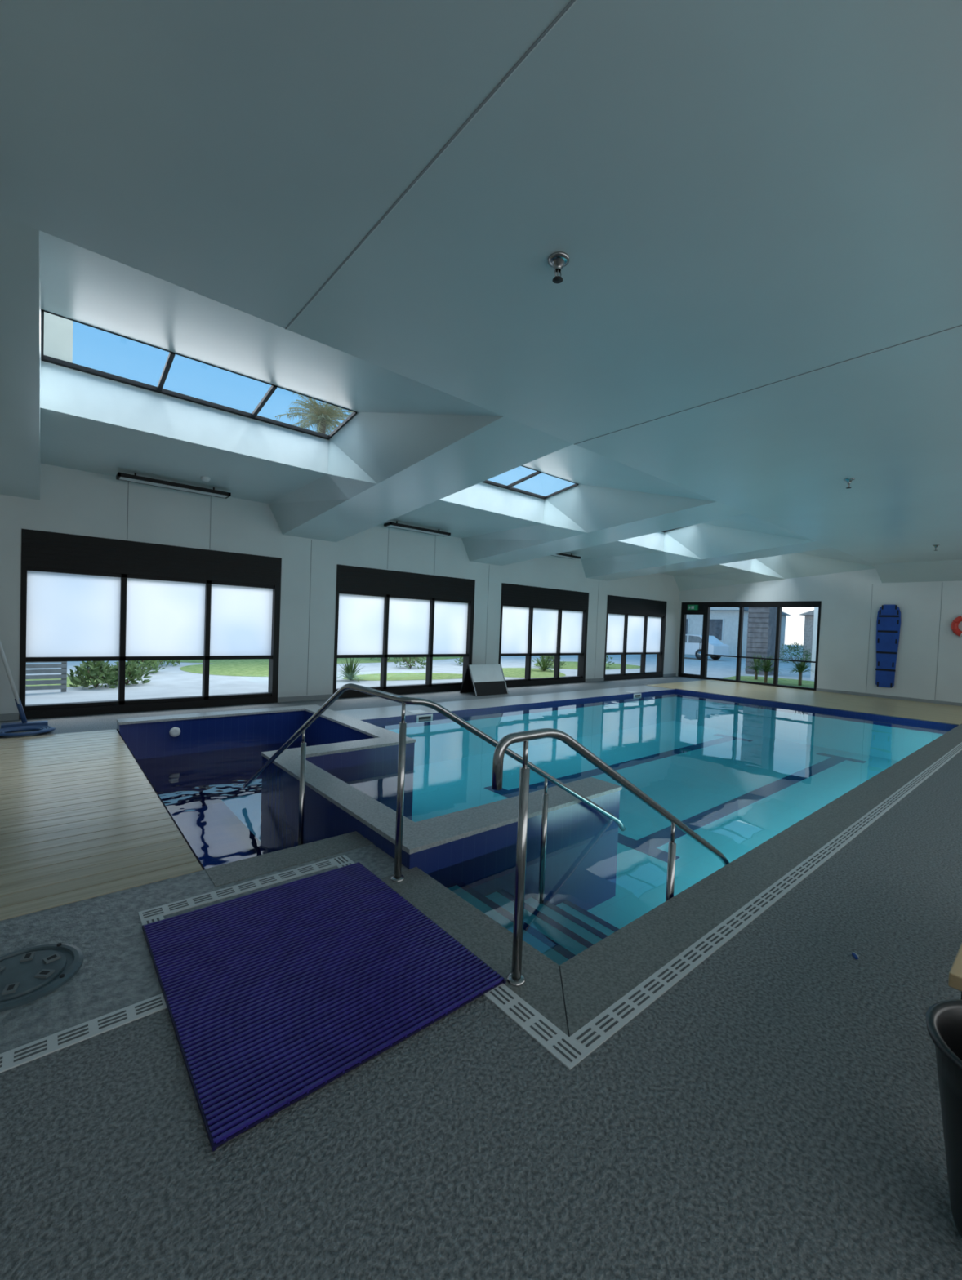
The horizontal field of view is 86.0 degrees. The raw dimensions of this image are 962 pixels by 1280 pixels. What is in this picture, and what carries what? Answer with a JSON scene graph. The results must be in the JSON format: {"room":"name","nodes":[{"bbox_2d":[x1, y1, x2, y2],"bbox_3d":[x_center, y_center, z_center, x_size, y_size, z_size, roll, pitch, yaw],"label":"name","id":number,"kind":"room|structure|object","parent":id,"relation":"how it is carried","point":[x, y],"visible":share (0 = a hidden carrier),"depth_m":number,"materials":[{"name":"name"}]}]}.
{"room":"indoor swimming pool","nodes":[
{"label":"indoor swimming pool","id":0,"kind":"room"},
{"bbox_2d":[43,311,72,362],"bbox_3d":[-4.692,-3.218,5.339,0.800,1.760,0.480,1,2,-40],"label":"building","id":1,"kind":"structure","parent":0,"point":[58,331],"depth_m":5.35,"materials":[{"name":"white paint"}]},
{"bbox_2d":[0,463,679,714],"bbox_3d":[-0.527,-0.856,11.764,19.650,4.000,0.250,1,2,-40],"label":"wall","id":2,"kind":"structure","parent":0,"point":[72,501],"depth_m":9.21,"materials":[{"name":"paint"}]},
{"bbox_2d":[126,481,128,539],"bbox_3d":[-5.180,-1.909,7.568,0.010,0.860,0.004,1,2,-40],"label":"trim","id":3,"kind":"structure","parent":2,"relation":"attached to","point":[128,482],"depth_m":7.57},
{"bbox_2d":[18,528,281,719],"bbox_3d":[-4.896,-0.189,8.037,3.400,2.540,0.218,1,2,-40],"label":"window","id":4,"kind":"structure","parent":2,"relation":"in","point":[83,597],"depth_m":7.79,"materials":[{"name":"black metal"}]},
{"bbox_2d":[115,471,231,498],"bbox_3d":[-4.454,-2.275,7.540,1.420,0.110,0.250,1,2,-40],"label":"heater","id":5,"kind":"object","parent":2,"relation":"attached to","point":[120,476],"depth_m":7.45,"materials":[{"name":"black metal"}]},
{"bbox_2d":[208,496,211,548],"bbox_3d":[-4.343,-1.897,8.282,0.010,0.860,0.004,1,2,-40],"label":"trim","id":6,"kind":"structure","parent":2,"relation":"attached to","point":[211,496],"depth_m":8.28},
{"bbox_2d":[306,539,311,689],"bbox_3d":[-3.130,-0.405,9.407,0.010,2.830,0.004,1,2,-40],"label":"trim","id":7,"kind":"structure","parent":2,"relation":"attached to","point":[311,540],"depth_m":9.40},
{"bbox_2d":[0,673,675,720],"bbox_3d":[-0.612,1.102,11.638,19.400,0.090,0.015,1,2,-40],"label":"baseboard","id":8,"kind":"structure","parent":2,"relation":"attached to","point":[4,717],"depth_m":9.36,"materials":[{"name":"grey"}]},
{"bbox_2d":[386,533,388,568],"bbox_3d":[-1.871,-1.860,10.391,0.010,0.860,0.004,1,2,-40],"label":"trim","id":9,"kind":"structure","parent":2,"relation":"attached to","point":[388,534],"depth_m":10.39,"materials":[{"name":"grey metal"}]},
{"bbox_2d":[333,564,475,698],"bbox_3d":[-1.533,-0.140,10.906,3.380,2.540,0.218,1,2,-40],"label":"window","id":10,"kind":"structure","parent":2,"relation":"in","point":[382,614],"depth_m":10.75,"materials":[{"name":"black metal"}]},
{"bbox_2d":[383,521,450,536],"bbox_3d":[-1.244,-2.228,10.279,1.420,0.110,0.250,1,2,-40],"label":"heater","id":11,"kind":"object","parent":2,"relation":"attached to","point":[393,525],"depth_m":10.18,"materials":[{"name":"black metal"}]},
{"bbox_2d":[484,574,488,664],"bbox_3d":[0.141,-0.356,12.198,0.010,2.830,0.004,1,2,-40],"label":"trim","id":12,"kind":"structure","parent":2,"relation":"attached to","point":[488,575],"depth_m":12.19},
{"bbox_2d":[497,582,588,687],"bbox_3d":[1.669,-0.092,13.638,3.360,2.540,0.218,1,2,-40],"label":"window","id":13,"kind":"structure","parent":2,"relation":"in","point":[535,620],"depth_m":13.56,"materials":[{"name":"white glass"}]},
{"bbox_2d":[551,553,580,559],"bbox_3d":[1.966,-2.181,13.018,1.420,0.110,0.250,1,2,-40],"label":"heater","id":14,"kind":"object","parent":2,"relation":"attached to","point":[562,555],"depth_m":13.14,"materials":[{"name":"black metal"}]},
{"bbox_2d":[594,580,599,674],"bbox_3d":[3.351,-0.309,14.937,0.010,2.830,0.004,1,2,-40],"label":"trim","id":15,"kind":"structure","parent":2,"relation":"attached to","point":[598,580],"depth_m":14.94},
{"bbox_2d":[603,595,666,680],"bbox_3d":[4.872,-0.045,16.370,3.300,2.540,0.218,1,2,-40],"label":"window","id":16,"kind":"structure","parent":2,"relation":"in","point":[633,626],"depth_m":16.31,"materials":[{"name":"white glass"}]},
{"bbox_2d":[0,0,961,591],"bbox_3d":[3.344,-2.148,7.058,19.400,1.250,11.800,1,2,-40],"label":"ceiling","id":17,"kind":"structure","parent":0,"point":[739,196],"depth_m":2.71,"materials":[{"name":"paint"}]},
{"bbox_2d":[40,309,356,439],"bbox_3d":[-2.878,-2.745,5.625,2.920,0.160,0.800,1,2,-40],"label":"skylight","id":18,"kind":"object","parent":17,"relation":"attached to","point":[158,388],"visible":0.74,"depth_m":5.55,"materials":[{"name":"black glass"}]},
{"bbox_2d":[200,476,209,481],"bbox_3d":[-3.907,-2.278,7.315,0.120,0.050,0.120,1,2,-40],"label":"smoke detector","id":19,"kind":"object","parent":17,"relation":"attached to","point":[203,478],"visible":1,"depth_m":7.28,"materials":[{"name":"white plastic"}]},
{"bbox_2d":[284,0,577,329],"bbox_3d":[0.694,-1.924,1.097,0.012,0.004,6.150,1,2,-40],"label":"trim","id":20,"kind":"structure","parent":17,"relation":"attached to","point":[567,7],"depth_m":2.02,"materials":[{"name":"paint"}]},
{"bbox_2d":[481,465,578,499],"bbox_3d":[0.332,-2.698,8.364,2.920,0.160,0.800,1,2,-40],"label":"skylight","id":21,"kind":"object","parent":17,"relation":"attached to","point":[508,486],"visible":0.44,"depth_m":8.92,"materials":[{"name":"black metal"}]},
{"bbox_2d":[547,251,568,284],"bbox_3d":[0.402,-1.929,2.690,0.112,0.108,0.112,1,2,-40],"label":"sprinkler head","id":22,"kind":"object","parent":17,"relation":"attached to","point":[557,260],"visible":1,"depth_m":2.67},
{"bbox_2d":[661,526,684,532],"bbox_3d":[3.542,-2.650,11.102,2.920,0.160,0.800,1,2,-40],"label":"skylight","id":23,"kind":"object","parent":17,"relation":"attached to","point":[682,526],"visible":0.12,"depth_m":12.22,"materials":[{"name":"black metal"}]},
{"bbox_2d":[573,324,961,444],"bbox_3d":[2.963,-1.891,3.034,0.012,0.004,6.150,1,2,-40],"label":"trim","id":24,"kind":"structure","parent":17,"relation":"attached to","point":[960,325],"depth_m":3.80,"materials":[{"name":"paint"}]},
{"bbox_2d":[843,477,854,488],"bbox_3d":[4.406,-1.872,6.178,0.112,0.108,0.112,1,2,-40],"label":"sprinkler head","id":25,"kind":"object","parent":17,"relation":"attached to","point":[849,480],"visible":1,"depth_m":6.16},
{"bbox_2d":[0,675,961,1279],"bbox_3d":[3.121,1.475,7.256,19.400,0.125,12.050,1,2,-40],"label":"floor","id":26,"kind":"structure","parent":0,"point":[775,1113],"depth_m":1.60,"materials":[{"name":"grey rubber"}]},
{"bbox_2d":[0,641,47,728],"bbox_3d":[-5.963,0.032,6.430,0.964,2.106,0.340,2,2,-9],"label":"pole","id":27,"kind":"object","parent":26,"relation":"on","point":[17,700],"visible":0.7,"depth_m":6.48,"materials":[{"name":"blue plastic"}]},
{"bbox_2d":[0,724,55,736],"bbox_3d":[-5.445,1.084,6.139,0.588,0.046,0.488,1,2,-40],"label":"coiled hose","id":28,"kind":"object","parent":26,"relation":"on","point":[39,729],"visible":1,"depth_m":6.17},
{"bbox_2d":[0,942,83,1012],"bbox_3d":[-1.871,1.355,2.093,0.410,0.028,0.410,1,2,-40],"label":"manhole cover","id":29,"kind":"object","parent":26,"relation":"on","point":[27,975],"visible":1,"depth_m":2.10,"materials":[{"name":"metal"}]},
{"bbox_2d":[0,993,167,1072],"bbox_3d":[-2.337,1.383,1.047,2.935,0.016,0.090,1,2,-40],"label":"floor drain grate","id":30,"kind":"object","parent":26,"relation":"on","point":[17,1056],"visible":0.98,"depth_m":1.82,"materials":[{"name":"white plastic"}]},
{"bbox_2d":[0,728,202,920],"bbox_3d":[-4.404,1.232,3.708,3.340,0.025,4.624,1,2,-40],"label":"deck","id":31,"kind":"object","parent":26,"relation":"on","point":[81,820],"visible":0.99,"depth_m":3.58,"materials":[{"name":"beige wood"}]},
{"bbox_2d":[141,915,164,924],"bbox_3d":[-1.384,1.385,2.260,0.090,0.016,0.700,1,2,-40],"label":"floor drain grate","id":32,"kind":"object","parent":26,"relation":"on","point":[159,917],"visible":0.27,"depth_m":2.51,"materials":[{"name":"white plastic"}]},
{"bbox_2d":[119,727,259,870],"bbox_3d":[-2.180,1.804,5.475,2.330,1.115,4.380,1,2,-40],"label":"plunge pool","id":33,"kind":"object","parent":26,"relation":"in","point":[214,834],"visible":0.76,"depth_m":6.09,"materials":[{"name":"blue liquid"}]},
{"bbox_2d":[137,858,336,921],"bbox_3d":[-1.296,1.372,2.860,1.001,0.016,0.100,1,2,-40],"label":"floor drain grate","id":34,"kind":"object","parent":26,"relation":"on","point":[168,908],"visible":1,"depth_m":2.80,"materials":[{"name":"white plastic"}]},
{"bbox_2d":[142,862,506,1151],"bbox_3d":[-0.749,1.392,2.302,1.120,0.018,1.320,1,2,-40],"label":"floor mat","id":35,"kind":"object","parent":26,"relation":"on","point":[272,996],"visible":1,"depth_m":2.09,"materials":[{"name":"plastic"}]},
{"bbox_2d":[116,704,622,911],"bbox_3d":[-1.718,1.812,5.574,5.663,1.330,2.629,4,2,43],"label":"wall","id":36,"kind":"structure","parent":26,"relation":"on","point":[351,763],"depth_m":4.55,"materials":[{"name":"blue tile"}]},
{"bbox_2d":[242,683,625,903],"bbox_3d":[-0.591,1.254,4.828,2.276,1.975,3.031,1,2,-40],"label":"handrail","id":37,"kind":"object","parent":26,"relation":"on","point":[405,700],"visible":0.98,"depth_m":3.60,"materials":[{"name":"silver metal"}]},
{"bbox_2d":[328,854,588,1070],"bbox_3d":[-0.283,1.421,2.523,0.104,0.016,1.930,1,2,-40],"label":"floor drain grate","id":38,"kind":"object","parent":26,"relation":"on","point":[563,1048],"visible":0.49,"depth_m":1.95,"materials":[{"name":"white plastic"}]},
{"bbox_2d":[459,663,508,696],"bbox_3d":[0.087,0.866,11.401,0.950,0.656,0.556,1,2,-40],"label":"sign board","id":39,"kind":"object","parent":26,"relation":"on","point":[478,679],"visible":0.96,"depth_m":11.28,"materials":[{"name":"white plastic"}]},
{"bbox_2d":[221,688,957,928],"bbox_3d":[2.644,1.795,8.172,11.130,0.856,5.930,1,2,-40],"label":"swimming pool","id":40,"kind":"object","parent":26,"relation":"in","point":[738,780],"visible":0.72,"depth_m":8.79,"materials":[{"name":"teal liquid"}]},
{"bbox_2d":[448,882,618,964],"bbox_3d":[0.508,1.954,3.217,1.443,0.652,1.130,1,2,-40],"label":"steps","id":41,"kind":"structure","parent":40,"relation":"on","point":[561,931],"depth_m":3.26,"materials":[{"name":"teal tile"}]},
{"bbox_2d":[609,691,952,733],"bbox_3d":[2.765,1.446,8.036,11.130,0.001,5.600,1,2,-40],"label":"tile border","id":42,"kind":"object","parent":40,"relation":"in","point":[674,697],"visible":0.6,"depth_m":11.30,"materials":[{"name":"tile"}]},
{"bbox_2d":[491,728,729,986],"bbox_3d":[0.884,1.223,2.802,2.260,1.666,0.080,1,2,-40],"label":"handrail","id":43,"kind":"object","parent":26,"relation":"on","point":[515,978],"visible":0.98,"depth_m":2.17,"materials":[{"name":"silver metal"}]},
{"bbox_2d":[568,742,961,1054],"bbox_3d":[5.681,1.543,6.404,14.010,0.016,0.090,1,2,-40],"label":"floor drain grate","id":44,"kind":"object","parent":26,"relation":"on","point":[603,1026],"visible":1,"depth_m":2.55,"materials":[{"name":"white plastic"}]},
{"bbox_2d":[645,680,961,725],"bbox_3d":[8.191,1.448,13.240,3.880,0.033,6.480,1,2,-40],"label":"deck","id":45,"kind":"object","parent":26,"relation":"on","point":[914,710],"visible":0.97,"depth_m":12.54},
{"bbox_2d":[851,951,858,959],"bbox_3d":[1.776,1.496,2.445,0.021,0.010,0.041,3,2,15],"label":"clip","id":46,"kind":"object","parent":26,"relation":"on","point":[855,955],"visible":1,"depth_m":2.44,"materials":[{"name":"blue plastic"}]},
{"bbox_2d":[925,999,961,1237],"bbox_3d":[1.361,1.274,1.264,0.434,0.490,0.434,1,2,-40],"label":"waste bin","id":47,"kind":"object","parent":26,"relation":"on","point":[943,1018],"visible":1,"depth_m":1.32,"materials":[{"name":"black plastic"}]},
{"bbox_2d":[947,943,961,999],"bbox_3d":[2.263,1.307,2.039,1.680,0.450,0.425,1,2,-40],"label":"wooden bench","id":48,"kind":"object","parent":26,"relation":"on","point":[955,972],"visible":0.68,"depth_m":1.65,"materials":[{"name":"beige wood"}]},
{"bbox_2d":[675,568,961,703],"bbox_3d":[10.760,-0.564,13.476,0.250,4.200,11.800,1,2,-40],"label":"wall","id":49,"kind":"structure","parent":0,"point":[845,597],"depth_m":13.76,"materials":[{"name":"paint"}]},
{"bbox_2d":[677,602,706,679],"bbox_3d":[7.188,0.003,17.521,0.202,2.560,0.875,1,2,-40],"label":"door","id":50,"kind":"structure","parent":49,"relation":"in","point":[701,610],"depth_m":17.63,"materials":[{"name":"black metal"}]},
{"bbox_2d":[687,604,697,609],"bbox_3d":[7.164,-1.103,17.449,0.054,0.170,0.350,1,2,-40],"label":"exit sign","id":51,"kind":"object","parent":50,"relation":"attached to","point":[689,606],"visible":1,"depth_m":17.42,"materials":[{"name":"green plastic"}]},
{"bbox_2d":[702,600,821,690],"bbox_3d":[8.567,0.101,15.943,0.150,2.560,3.310,1,2,-40],"label":"window","id":52,"kind":"structure","parent":49,"relation":"in","point":[741,605],"depth_m":15.80,"materials":[{"name":"black metal"}]},
{"bbox_2d":[865,584,872,693],"bbox_3d":[10.351,-0.037,13.752,0.004,2.900,0.010,1,2,-40],"label":"trim","id":53,"kind":"structure","parent":49,"relation":"attached to","point":[872,584],"depth_m":13.75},
{"bbox_2d":[875,604,901,688],"bbox_3d":[10.570,0.156,13.425,0.087,2.150,0.500,1,2,-40],"label":"board","id":54,"kind":"object","parent":49,"relation":"attached to","point":[888,621],"visible":1,"depth_m":13.40,"materials":[{"name":"blue plastic"}]},
{"bbox_2d":[816,688,961,706],"bbox_3d":[11.969,1.582,11.818,0.015,0.078,7.510,1,2,-40],"label":"baseboard","id":55,"kind":"structure","parent":49,"relation":"attached to","point":[817,689],"depth_m":13.36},
{"bbox_2d":[934,582,942,699],"bbox_3d":[11.258,0.029,12.688,0.004,2.900,0.010,1,2,-40],"label":"trim","id":56,"kind":"structure","parent":49,"relation":"attached to","point":[942,582],"depth_m":12.69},
{"bbox_2d":[951,615,961,636],"bbox_3d":[11.538,-0.329,12.260,0.130,0.550,0.547,1,2,-40],"label":"lifebuoy","id":57,"kind":"object","parent":49,"relation":"attached to","point":[954,624],"visible":1,"depth_m":12.35,"materials":[{"name":"red plastic"}]},
{"label":"outside","id":58,"kind":"structure","parent":0,"visible":0},
{"bbox_2d":[25,644,813,704],"bbox_3d":[20.643,1.424,37.412,160.000,0.240,150.000,1,2,-40],"label":"paving","id":59,"kind":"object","parent":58,"point":[171,681],"depth_m":13.51,"materials":[{"name":"concrete"}]},
{"bbox_2d":[25,661,66,692],"bbox_3d":[-8.807,0.634,8.909,2.580,0.660,0.100,1,2,-40],"label":"slatted fence","id":60,"kind":"object","parent":59,"relation":"on","point":[63,665],"visible":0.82,"depth_m":9.53,"materials":[{"name":"grey wood"}]},
{"bbox_2d":[66,661,118,688],"bbox_3d":[-7.753,0.660,10.367,0.918,0.620,0.901,1,2,-40],"label":"shrub","id":61,"kind":"object","parent":59,"relation":"on","point":[99,671],"visible":0.98,"depth_m":10.25,"materials":[{"name":"green plant"}]},
{"bbox_2d":[100,660,151,684],"bbox_3d":[-7.527,0.681,10.998,0.837,0.559,0.908,3,2,22],"label":"shrub","id":62,"kind":"object","parent":59,"relation":"on","point":[132,673],"visible":0.69,"depth_m":10.91,"materials":[{"name":"green plant"}]},
{"bbox_2d":[114,660,164,674],"bbox_3d":[-8.679,0.526,13.120,1.118,0.660,1.149,1,2,-40],"label":"shrub","id":63,"kind":"object","parent":59,"relation":"on","point":[154,666],"visible":0.27,"depth_m":13.08,"materials":[{"name":"green plant"}]},
{"bbox_2d":[147,660,180,666],"bbox_3d":[-9.475,0.436,15.121,1.296,0.666,1.114,3,2,33],"label":"shrub","id":64,"kind":"object","parent":59,"relation":"on","point":[172,662],"visible":0.02,"depth_m":15.11,"materials":[{"name":"green plant"}]},
{"bbox_2d":[274,392,353,435],"bbox_3d":[-8.144,-5.888,25.784,4.612,12.797,4.274,3,2,37],"label":"palm tree","id":65,"kind":"object","parent":59,"relation":"on","point":[321,416],"visible":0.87,"depth_m":25.15,"materials":[{"name":"green plant"}]},
{"bbox_2d":[393,657,426,668],"bbox_3d":[-2.327,0.591,17.601,1.272,0.771,1.235,1,2,-40],"label":"shrub","id":66,"kind":"object","parent":59,"relation":"on","point":[409,661],"visible":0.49,"depth_m":17.51,"materials":[{"name":"green plant"}]},
{"bbox_2d":[25,656,813,688],"bbox_3d":[-1.508,0.955,19.050,25.856,0.002,14.353,2,2,-17],"label":"lawn","id":67,"kind":"structure","parent":59,"relation":"on","point":[252,667],"depth_m":16.62,"materials":[{"name":"green plant"}]},
{"bbox_2d":[336,657,367,682],"bbox_3d":[-3.305,0.747,13.334,1.143,0.866,1.278,3,2,33],"label":"plant","id":68,"kind":"object","parent":67,"relation":"on","point":[349,671],"visible":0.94,"depth_m":13.27,"materials":[{"name":"green plant"}]},
{"bbox_2d":[530,655,554,672],"bbox_3d":[2.323,0.758,18.574,1.482,0.968,1.343,1,2,-40],"label":"plant","id":69,"kind":"object","parent":67,"relation":"on","point":[544,667],"visible":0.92,"depth_m":18.50,"materials":[{"name":"green plant"}]},
{"bbox_2d":[531,655,565,667],"bbox_3d":[2.719,0.761,20.510,1.220,0.662,1.405,1,2,-40],"label":"shrub","id":70,"kind":"object","parent":67,"relation":"on","point":[544,656],"visible":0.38,"depth_m":20.38,"materials":[{"name":"green plant"}]},
{"bbox_2d":[605,654,614,667],"bbox_3d":[4.753,0.656,21.519,1.458,0.970,1.403,1,2,-40],"label":"shrub","id":71,"kind":"object","parent":67,"relation":"on","point":[606,657],"visible":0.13,"depth_m":21.31,"materials":[{"name":"green plant"}]},
{"bbox_2d":[742,652,772,679],"bbox_3d":[9.919,0.904,18.441,1.241,1.040,1.123,1,2,-40],"label":"plant","id":72,"kind":"object","parent":67,"relation":"on","point":[757,660],"visible":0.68,"depth_m":18.43,"materials":[{"name":"green plant"}]},
{"bbox_2d":[750,652,783,683],"bbox_3d":[9.600,0.920,17.343,1.240,1.046,1.373,1,2,-40],"label":"plant","id":73,"kind":"object","parent":67,"relation":"on","point":[766,665],"visible":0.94,"depth_m":17.24,"materials":[{"name":"green plant"}]},
{"bbox_2d":[784,656,813,685],"bbox_3d":[10.403,0.976,16.860,1.223,1.024,1.021,1,2,-40],"label":"plant","id":74,"kind":"object","parent":67,"relation":"on","point":[801,667],"visible":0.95,"depth_m":16.82,"materials":[{"name":"green plant"}]},
{"bbox_2d":[453,656,462,666],"bbox_3d":[-0.356,0.589,19.803,1.226,0.813,1.338,3,2,22],"label":"shrub","id":75,"kind":"object","parent":59,"relation":"on","point":[460,660],"visible":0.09,"depth_m":19.59,"materials":[{"name":"green plant"}]},
{"bbox_2d":[684,634,728,659],"bbox_3d":[13.053,0.397,32.459,1.880,1.500,4.311,1,2,-36],"label":"parked car","id":76,"kind":"object","parent":59,"relation":"on","point":[715,646],"visible":0.4,"depth_m":31.12,"materials":[{"name":"white paint"}]},
{"bbox_2d":[684,607,790,657],"bbox_3d":[18.666,-1.194,39.775,8.600,4.700,6.600,1,2,-40],"label":"neighbouring house","id":77,"kind":"structure","parent":59,"relation":"on","point":[723,621],"depth_m":35.81,"materials":[{"name":"tile"}]},
{"bbox_2d":[745,607,818,679],"bbox_3d":[12.586,-0.875,20.933,2.700,4.660,2.800,1,2,-40],"label":"column","id":78,"kind":"structure","parent":59,"relation":"on","point":[762,621],"depth_m":20.74,"materials":[{"name":"grey brick"}]},
{"bbox_2d":[778,642,811,662],"bbox_3d":[19.122,0.749,31.505,2.351,1.339,2.278,3,2,17],"label":"hedge","id":79,"kind":"object","parent":59,"relation":"on","point":[792,649],"visible":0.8,"depth_m":31.36,"materials":[{"name":"green plant"}]},
{"bbox_2d":[800,609,813,661],"bbox_3d":[26.466,-0.571,33.703,8.600,4.410,7.600,1,2,-40],"label":"neighbouring house","id":80,"kind":"structure","parent":59,"relation":"on","point":[809,615],"depth_m":33.56,"materials":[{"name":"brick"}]}
]}

